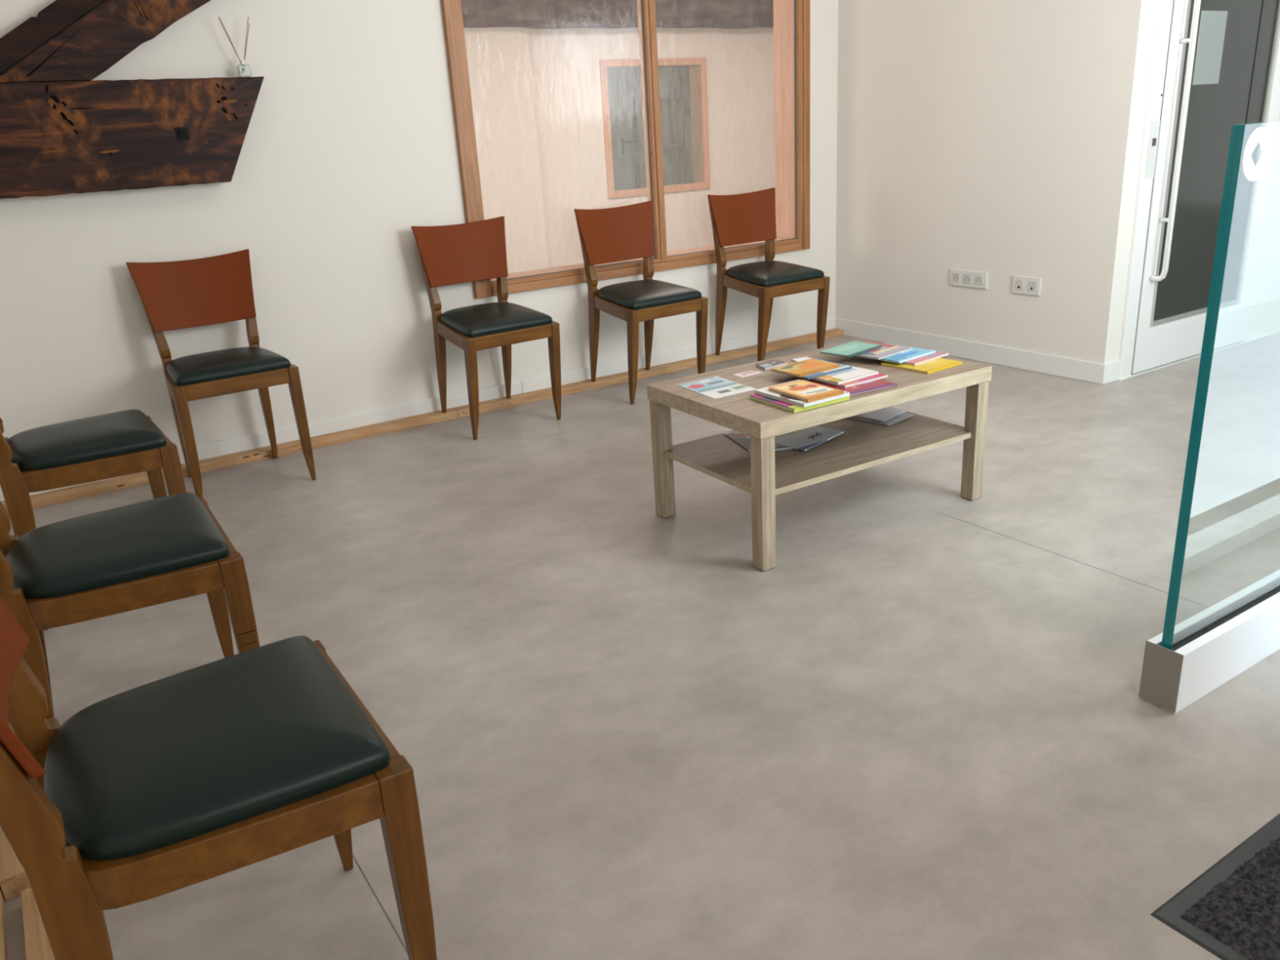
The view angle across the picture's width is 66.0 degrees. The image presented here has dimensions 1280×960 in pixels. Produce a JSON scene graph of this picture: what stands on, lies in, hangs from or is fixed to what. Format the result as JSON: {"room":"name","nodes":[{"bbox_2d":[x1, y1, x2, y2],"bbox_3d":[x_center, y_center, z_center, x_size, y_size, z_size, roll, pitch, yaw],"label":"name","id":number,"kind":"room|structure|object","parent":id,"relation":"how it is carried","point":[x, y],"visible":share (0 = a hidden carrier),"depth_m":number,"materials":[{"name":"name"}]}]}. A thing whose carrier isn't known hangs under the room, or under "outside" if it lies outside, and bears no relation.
{"room":"waiting room","nodes":[
{"label":"waiting room","id":0,"kind":"room"},
{"bbox_2d":[0,0,838,448],"bbox_3d":[-0.887,-1.563,4.387,4.630,2.660,0.180,-15,23,-30],"label":"wall","id":1,"kind":"structure","parent":0,"point":[349,145],"depth_m":4.07,"materials":[{"name":"white paint"}]},
{"bbox_2d":[0,0,210,83],"bbox_3d":[-1.803,-1.763,3.534,1.437,0.606,0.074,-15,23,-30],"label":"brace","id":2,"kind":"object","parent":1,"relation":"attached to","point":[95,43],"visible":0.98,"depth_m":3.46,"materials":[{"name":"black wood"}]},
{"bbox_2d":[0,76,263,199],"bbox_3d":[-2.009,-1.228,3.537,1.334,0.376,0.114,-15,23,-30],"label":"wooden beam","id":3,"kind":"structure","parent":1,"relation":"attached to","point":[61,137],"depth_m":3.56,"materials":[{"name":"black wood"}]},
{"bbox_2d":[217,16,251,75],"bbox_3d":[-1.523,-1.643,3.739,0.118,0.212,0.044,-15,23,-30],"label":"reed diffuser","id":4,"kind":"object","parent":3,"relation":"on","point":[244,70],"visible":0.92,"depth_m":3.75,"materials":[{"name":"clear glass"}]},
{"bbox_2d":[236,59,251,72],"bbox_3d":[-1.516,-1.573,3.767,0.042,0.061,0.042,-15,23,-30],"label":"bottle","id":5,"kind":"object","parent":4,"relation":"on","point":[242,69],"depth_m":3.75,"materials":[{"name":"white glass"}]},
{"bbox_2d":[0,381,522,501],"bbox_3d":[-1.555,-0.172,4.248,2.336,0.095,0.012,-15,23,-30],"label":"baseboard","id":6,"kind":"structure","parent":1,"relation":"attached to","point":[231,446],"depth_m":4.38,"materials":[{"name":"white paint"}]},
{"bbox_2d":[440,0,809,298],"bbox_3d":[0.003,-1.838,4.892,2.057,1.565,0.212,-15,23,-30],"label":"window","id":7,"kind":"structure","parent":1,"relation":"in","point":[791,18],"depth_m":5.02,"materials":[{"name":"brown wood"}]},
{"bbox_2d":[520,318,835,393],"bbox_3d":[0.290,-0.679,5.353,2.080,0.095,0.012,-15,23,-30],"label":"trim","id":8,"kind":"structure","parent":1,"relation":"attached to","point":[620,366],"depth_m":5.26,"materials":[{"name":"white paint"}]},
{"bbox_2d":[463,26,548,273],"bbox_3d":[-1.779,-2.496,7.859,2.180,2.060,0.030,-15,23,-30],"label":"wall panel","id":9,"kind":"object","parent":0,"point":[499,59],"visible":0.07,"depth_m":8.19,"materials":[{"name":"beige paint"}]},
{"bbox_2d":[4,332,1279,959],"bbox_3d":[2.050,-0.005,3.397,7.830,0.060,5.400,-15,23,-30],"label":"floor","id":10,"kind":"structure","parent":0,"point":[919,732],"depth_m":2.32,"materials":[{"name":"concrete"}]},
{"bbox_2d":[0,886,7,959],"bbox_3d":[-1.218,0.701,1.825,0.052,0.045,4.510,-15,23,-30],"label":"batten","id":11,"kind":"object","parent":10,"relation":"on","point":[3,956],"visible":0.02,"depth_m":1.65,"materials":[{"name":"brown wood"}]},
{"bbox_2d":[0,723,31,901],"bbox_3d":[-1.454,0.561,2.257,0.046,0.045,1.270,-15,23,-30],"label":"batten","id":12,"kind":"object","parent":10,"relation":"on","point":[14,879],"visible":0.25,"depth_m":1.76,"materials":[{"name":"brown wood"}]},
{"bbox_2d":[21,887,54,959],"bbox_3d":[-0.769,0.869,1.302,0.035,0.030,1.100,-15,23,-30],"label":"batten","id":13,"kind":"object","parent":10,"relation":"on","point":[37,947],"visible":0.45,"depth_m":1.63,"materials":[{"name":"brown wood"}]},
{"bbox_2d":[0,408,186,630],"bbox_3d":[-1.641,-0.069,2.839,0.502,0.859,0.447,-16,23,-32],"label":"dining chair","id":14,"kind":"object","parent":10,"relation":"on","point":[127,442],"visible":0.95,"depth_m":2.72,"materials":[{"name":"black leather"}]},
{"bbox_2d":[0,492,259,719],"bbox_3d":[-1.130,0.180,2.057,0.502,0.859,0.447,-15,23,-29],"label":"dining chair","id":15,"kind":"object","parent":10,"relation":"on","point":[157,551],"visible":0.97,"depth_m":1.96,"materials":[{"name":"black leather"}]},
{"bbox_2d":[0,596,436,959],"bbox_3d":[-0.625,0.402,1.351,0.502,0.859,0.447,-15,23,-30],"label":"dining chair","id":16,"kind":"object","parent":10,"relation":"on","point":[204,772],"visible":1,"depth_m":1.25,"materials":[{"name":"black leather"}]},
{"bbox_2d":[125,248,315,499],"bbox_3d":[-1.603,-0.413,3.792,0.447,0.860,0.502,-16,23,-31],"label":"dining chair","id":17,"kind":"object","parent":10,"relation":"on","point":[217,289],"visible":1,"depth_m":3.78,"materials":[{"name":"brown wood"}]},
{"bbox_2d":[0,408,457,512],"bbox_3d":[-1.675,-0.093,4.138,1.930,0.034,0.072,-15,23,-30],"label":"baseboard","id":18,"kind":"structure","parent":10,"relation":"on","point":[87,490],"depth_m":4.13,"materials":[{"name":"brown wood"}]},
{"bbox_2d":[410,216,561,439],"bbox_3d":[-0.664,-0.682,4.348,0.447,0.883,0.472,-16,23,-32],"label":"dining chair","id":19,"kind":"object","parent":10,"relation":"on","point":[473,251],"visible":1,"depth_m":4.33,"materials":[{"name":"brown wood"}]},
{"bbox_2d":[573,200,707,404],"bbox_3d":[0.009,-0.865,4.746,0.447,0.883,0.472,-16,23,-32],"label":"dining chair","id":20,"kind":"object","parent":10,"relation":"on","point":[624,233],"visible":1,"depth_m":4.73,"materials":[{"name":"brown wood"}]},
{"bbox_2d":[452,328,843,417],"bbox_3d":[0.158,-0.597,5.235,2.456,0.034,0.071,-15,23,-30],"label":"baseboard","id":21,"kind":"structure","parent":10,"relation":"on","point":[544,393],"depth_m":5.11,"materials":[{"name":"brown wood"}]},
{"bbox_2d":[707,187,830,361],"bbox_3d":[0.665,-1.047,5.143,0.447,0.883,0.472,-16,23,-31],"label":"dining chair","id":22,"kind":"object","parent":10,"relation":"on","point":[748,217],"visible":0.99,"depth_m":5.12,"materials":[{"name":"brown wood"}]},
{"bbox_2d":[352,511,1207,952],"bbox_3d":[0.565,0.556,1.993,2.261,0.001,1.440,-19,25,-36],"label":"joint","id":23,"kind":"object","parent":10,"relation":"on","point":[356,861],"depth_m":1.78,"materials":[{"name":"grey"}]},
{"bbox_2d":[646,339,991,571],"bbox_3d":[0.583,-0.122,3.218,0.932,0.450,0.584,-15,23,-29],"label":"coffee table","id":24,"kind":"object","parent":10,"relation":"on","point":[765,473],"visible":0.88,"depth_m":3.07,"materials":[{"name":"brown wood"}]},
{"bbox_2d":[676,376,756,399],"bbox_3d":[0.235,-0.290,3.073,0.172,0.001,0.223,-15,23,-30],"label":"leaflet","id":25,"kind":"object","parent":24,"relation":"on","point":[715,387],"visible":1,"depth_m":3.07,"materials":[{"name":"white paper"}]},
{"bbox_2d":[733,370,761,377],"bbox_3d":[0.352,-0.346,3.211,0.093,0.001,0.054,-15,23,-30],"label":"card","id":26,"kind":"object","parent":24,"relation":"on","point":[748,373],"visible":1,"depth_m":3.21,"materials":[{"name":"paper"}]},
{"bbox_2d":[723,431,791,452],"bbox_3d":[0.413,-0.134,3.242,0.209,0.005,0.247,-8,20,-13],"label":"magazine","id":27,"kind":"object","parent":24,"relation":"on","point":[741,439],"visible":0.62,"depth_m":3.24,"materials":[{"name":"black paper"}]},
{"bbox_2d":[774,426,844,450],"bbox_3d":[0.522,-0.149,3.243,0.214,0.010,0.232,15,27,42],"label":"magazine","id":28,"kind":"object","parent":27,"relation":"on","point":[806,438],"visible":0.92,"depth_m":3.21,"materials":[{"name":"black paper"}]},
{"bbox_2d":[755,359,787,369],"bbox_3d":[0.433,-0.386,3.300,0.110,0.007,0.066,-18,24,-36],"label":"booklet","id":29,"kind":"object","parent":24,"relation":"on","point":[772,363],"visible":1,"depth_m":3.29,"materials":[{"name":"grey paper"}]},
{"bbox_2d":[749,393,849,413],"bbox_3d":[0.465,-0.243,2.886,0.205,0.012,0.207,-14,22,-28],"label":"picture book","id":30,"kind":"object","parent":24,"relation":"on","point":[777,403],"visible":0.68,"depth_m":2.82,"materials":[{"name":"yellow paper"}]},
{"bbox_2d":[754,379,849,407],"bbox_3d":[0.472,-0.255,2.886,0.175,0.010,0.217,-15,23,-30],"label":"picture book","id":31,"kind":"object","parent":30,"relation":"on","point":[765,392],"visible":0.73,"depth_m":2.83,"materials":[{"name":"white paper"}]},
{"bbox_2d":[768,379,844,402],"bbox_3d":[0.482,-0.260,2.869,0.132,0.009,0.182,-14,22,-28],"label":"picture book","id":32,"kind":"object","parent":31,"relation":"on","point":[806,391],"visible":1,"depth_m":2.85,"materials":[{"name":"orange paper"}]},
{"bbox_2d":[791,356,813,362],"bbox_3d":[0.558,-0.399,3.315,0.070,0.006,0.100,-11,21,-21],"label":"pack","id":33,"kind":"object","parent":24,"relation":"on","point":[795,360],"visible":0.36,"depth_m":3.34},
{"bbox_2d":[665,406,971,495],"bbox_3d":[0.583,-0.123,3.218,0.888,0.018,0.539,-15,23,-29],"label":"shelf","id":34,"kind":"object","parent":24,"relation":"attached to","point":[862,445],"depth_m":3.11,"materials":[{"name":"brown wood"}]},
{"bbox_2d":[805,379,897,395],"bbox_3d":[0.641,-0.296,3.015,0.185,0.006,0.220,-13,22,-25],"label":"picture book","id":35,"kind":"object","parent":24,"relation":"on","point":[877,384],"visible":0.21,"depth_m":2.96,"materials":[{"name":"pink paper"}]},
{"bbox_2d":[809,373,888,387],"bbox_3d":[0.623,-0.330,3.092,0.182,0.007,0.242,-16,23,-30],"label":"picture book","id":36,"kind":"object","parent":35,"relation":"on","point":[879,375],"visible":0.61,"depth_m":3.00,"materials":[{"name":"pink paper"}]},
{"bbox_2d":[813,364,878,384],"bbox_3d":[0.600,-0.340,3.099,0.180,0.007,0.232,-17,24,-33],"label":"picture book","id":37,"kind":"object","parent":36,"relation":"on","point":[855,373],"visible":0.54,"depth_m":3.03,"materials":[{"name":"white paper"}]},
{"bbox_2d":[799,358,852,379],"bbox_3d":[0.544,-0.353,3.125,0.190,0.007,0.167,-16,23,-31],"label":"picture book","id":38,"kind":"object","parent":37,"relation":"on","point":[842,367],"visible":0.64,"depth_m":3.07,"materials":[{"name":"blue paper"}]},
{"bbox_2d":[770,358,839,377],"bbox_3d":[0.522,-0.355,3.110,0.180,0.008,0.127,-16,23,-32],"label":"picture book","id":39,"kind":"object","parent":38,"relation":"on","point":[809,366],"visible":1,"depth_m":3.09,"materials":[{"name":"orange paper"}]},
{"bbox_2d":[847,413,913,426],"bbox_3d":[0.819,-0.226,3.427,0.150,0.006,0.210,-20,25,-38],"label":"magazine","id":40,"kind":"object","parent":24,"relation":"on","point":[903,416],"visible":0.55,"depth_m":3.36,"materials":[{"name":"grey paper"}]},
{"bbox_2d":[853,406,906,422],"bbox_3d":[0.809,-0.239,3.447,0.150,0.006,0.190,-21,26,-40],"label":"magazine","id":41,"kind":"object","parent":40,"relation":"on","point":[882,415],"visible":0.5,"depth_m":3.40,"materials":[{"name":"grey paper"}]},
{"bbox_2d":[880,357,962,373],"bbox_3d":[0.912,-0.378,3.196,0.176,0.007,0.187,-17,24,-34],"label":"picture book","id":42,"kind":"object","parent":24,"relation":"on","point":[933,366],"visible":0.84,"depth_m":3.15,"materials":[{"name":"yellow paper"}]},
{"bbox_2d":[901,351,948,365],"bbox_3d":[0.887,-0.416,3.284,0.188,0.008,0.202,-19,25,-36],"label":"picture book","id":43,"kind":"object","parent":42,"relation":"on","point":[937,354],"visible":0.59,"depth_m":3.21,"materials":[{"name":"pink paper"}]},
{"bbox_2d":[876,342,935,363],"bbox_3d":[0.844,-0.425,3.296,0.196,0.006,0.202,-18,25,-36],"label":"picture book","id":44,"kind":"object","parent":43,"relation":"on","point":[916,353],"visible":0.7,"depth_m":3.24,"materials":[{"name":"teal paper"}]},
{"bbox_2d":[854,340,912,359],"bbox_3d":[0.783,-0.439,3.326,0.190,0.006,0.192,-19,25,-37],"label":"picture book","id":45,"kind":"object","parent":44,"relation":"on","point":[886,350],"visible":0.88,"depth_m":3.28,"materials":[{"name":"grey paper"}]},
{"bbox_2d":[819,341,881,357],"bbox_3d":[0.712,-0.442,3.328,0.190,0.006,0.117,-20,26,-39],"label":"picture book","id":46,"kind":"object","parent":45,"relation":"on","point":[851,348],"visible":1,"depth_m":3.31,"materials":[{"name":"teal paper"}]},
{"bbox_2d":[1138,120,1279,713],"bbox_3d":[2.572,-0.480,2.808,3.600,1.170,0.080,-15,23,-30],"label":"glass screen","id":47,"kind":"object","parent":10,"relation":"on","point":[1192,658],"visible":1,"depth_m":2.07,"materials":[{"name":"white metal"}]},
{"bbox_2d":[1150,813,1279,959],"bbox_3d":[1.406,0.714,1.389,0.800,0.013,0.950,-15,23,-30],"label":"door mat","id":48,"kind":"object","parent":10,"relation":"on","point":[1231,910],"visible":1,"depth_m":1.57,"materials":[{"name":"black carpet"}]},
{"bbox_2d":[527,26,775,267],"bbox_3d":[-1.419,-2.862,8.110,10.000,2.660,0.160,-15,23,-30],"label":"wall","id":49,"kind":"structure","parent":0,"point":[565,62],"depth_m":8.84,"materials":[{"name":"beige paint"}]},
{"bbox_2d":[461,0,773,28],"bbox_3d":[-0.380,-3.994,8.255,7.200,0.376,0.172,-15,23,-30],"label":"ceiling beam","id":50,"kind":"structure","parent":49,"relation":"attached to","point":[529,14],"depth_m":8.27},
{"bbox_2d":[599,57,710,198],"bbox_3d":[0.118,-3.231,9.034,1.140,1.155,0.180,-15,23,-30],"label":"window","id":51,"kind":"structure","parent":49,"relation":"in","point":[697,66],"depth_m":9.13,"materials":[{"name":"brown wood"}]},
{"bbox_2d":[606,66,640,191],"bbox_3d":[-0.452,-3.629,10.624,1.040,2.180,0.095,-15,23,-30],"label":"window pane","id":52,"kind":"structure","parent":51,"relation":"in","point":[620,80],"depth_m":10.76,"materials":[{"name":"grey glass"}]},
{"bbox_2d":[634,65,693,187],"bbox_3d":[-2.401,-3.315,9.542,10.000,2.660,0.150,-15,23,-30],"label":"wall","id":53,"kind":"structure","parent":0,"point":[663,79],"depth_m":11.09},
{"bbox_2d":[835,0,1157,364],"bbox_3d":[1.571,-1.889,4.882,0.120,2.660,1.915,-15,23,-30],"label":"wall","id":54,"kind":"structure","parent":0,"point":[1002,139],"depth_m":4.73,"materials":[{"name":"white paint"}]},
{"bbox_2d":[949,268,988,288],"bbox_3d":[1.667,-1.020,4.987,0.014,0.084,0.236,-15,23,-30],"label":"wall socket","id":55,"kind":"object","parent":54,"relation":"attached to","point":[962,277],"visible":1,"depth_m":4.98,"materials":[{"name":"white plastic"}]},
{"bbox_2d":[834,317,1106,384],"bbox_3d":[1.639,-0.701,5.183,0.012,0.095,1.747,-15,23,-30],"label":"baseboard","id":56,"kind":"structure","parent":54,"relation":"attached to","point":[1059,366],"depth_m":5.01,"materials":[{"name":"white paint"}]},
{"bbox_2d":[1011,275,1041,295],"bbox_3d":[1.850,-0.932,4.721,0.014,0.084,0.155,-15,23,-30],"label":"wall socket","id":57,"kind":"object","parent":54,"relation":"attached to","point":[1020,284],"visible":1,"depth_m":4.71,"materials":[{"name":"white plastic"}]},
{"bbox_2d":[1117,329,1279,380],"bbox_3d":[2.833,-0.635,4.929,1.498,0.006,0.021,-15,23,-30],"label":"trim","id":58,"kind":"structure","parent":54,"relation":"attached to","point":[1277,331],"depth_m":4.88,"materials":[{"name":"white paint"}]},
{"bbox_2d":[1244,111,1279,339],"bbox_3d":[3.387,-2.036,4.981,3.080,2.660,0.160,-15,23,-30],"label":"wall","id":59,"kind":"structure","parent":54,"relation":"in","point":[1264,317],"depth_m":5.07,"materials":[{"name":"white paint"}]},
{"bbox_2d":[1104,359,1120,383],"bbox_3d":[2.166,-0.497,4.522,0.115,0.095,0.012,-15,23,-30],"label":"baseboard","id":60,"kind":"structure","parent":59,"relation":"attached to","point":[1112,372],"depth_m":4.51,"materials":[{"name":"white paint"}]},
{"bbox_2d":[1119,0,1279,378],"bbox_3d":[2.616,-1.600,4.459,1.086,2.160,0.110,-15,23,-30],"label":"door","id":61,"kind":"structure","parent":59,"relation":"attached to","point":[1188,128],"depth_m":4.52,"materials":[{"name":"white paint"}]},
{"bbox_2d":[1192,10,1227,84],"bbox_3d":[2.497,-1.892,4.315,0.210,0.296,0.001,-15,23,-30],"label":"notice sheet","id":62,"kind":"object","parent":61,"relation":"attached to","point":[1212,25],"visible":1,"depth_m":4.31,"materials":[{"name":"grey paper"}]},
{"bbox_3d":[-1.131,-1.542,8.235,10.000,0.060,6.220,-15,23,-30],"label":"floor","id":63,"kind":"structure","parent":0,"visible":0},
{"bbox_2d":[659,65,685,185],"bbox_3d":[0.311,-3.800,11.091,0.380,2.100,0.099,-15,23,-30],"label":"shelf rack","id":64,"kind":"object","parent":63,"relation":"on","point":[671,98],"visible":0.26,"depth_m":11.08,"materials":[{"name":"grey"}]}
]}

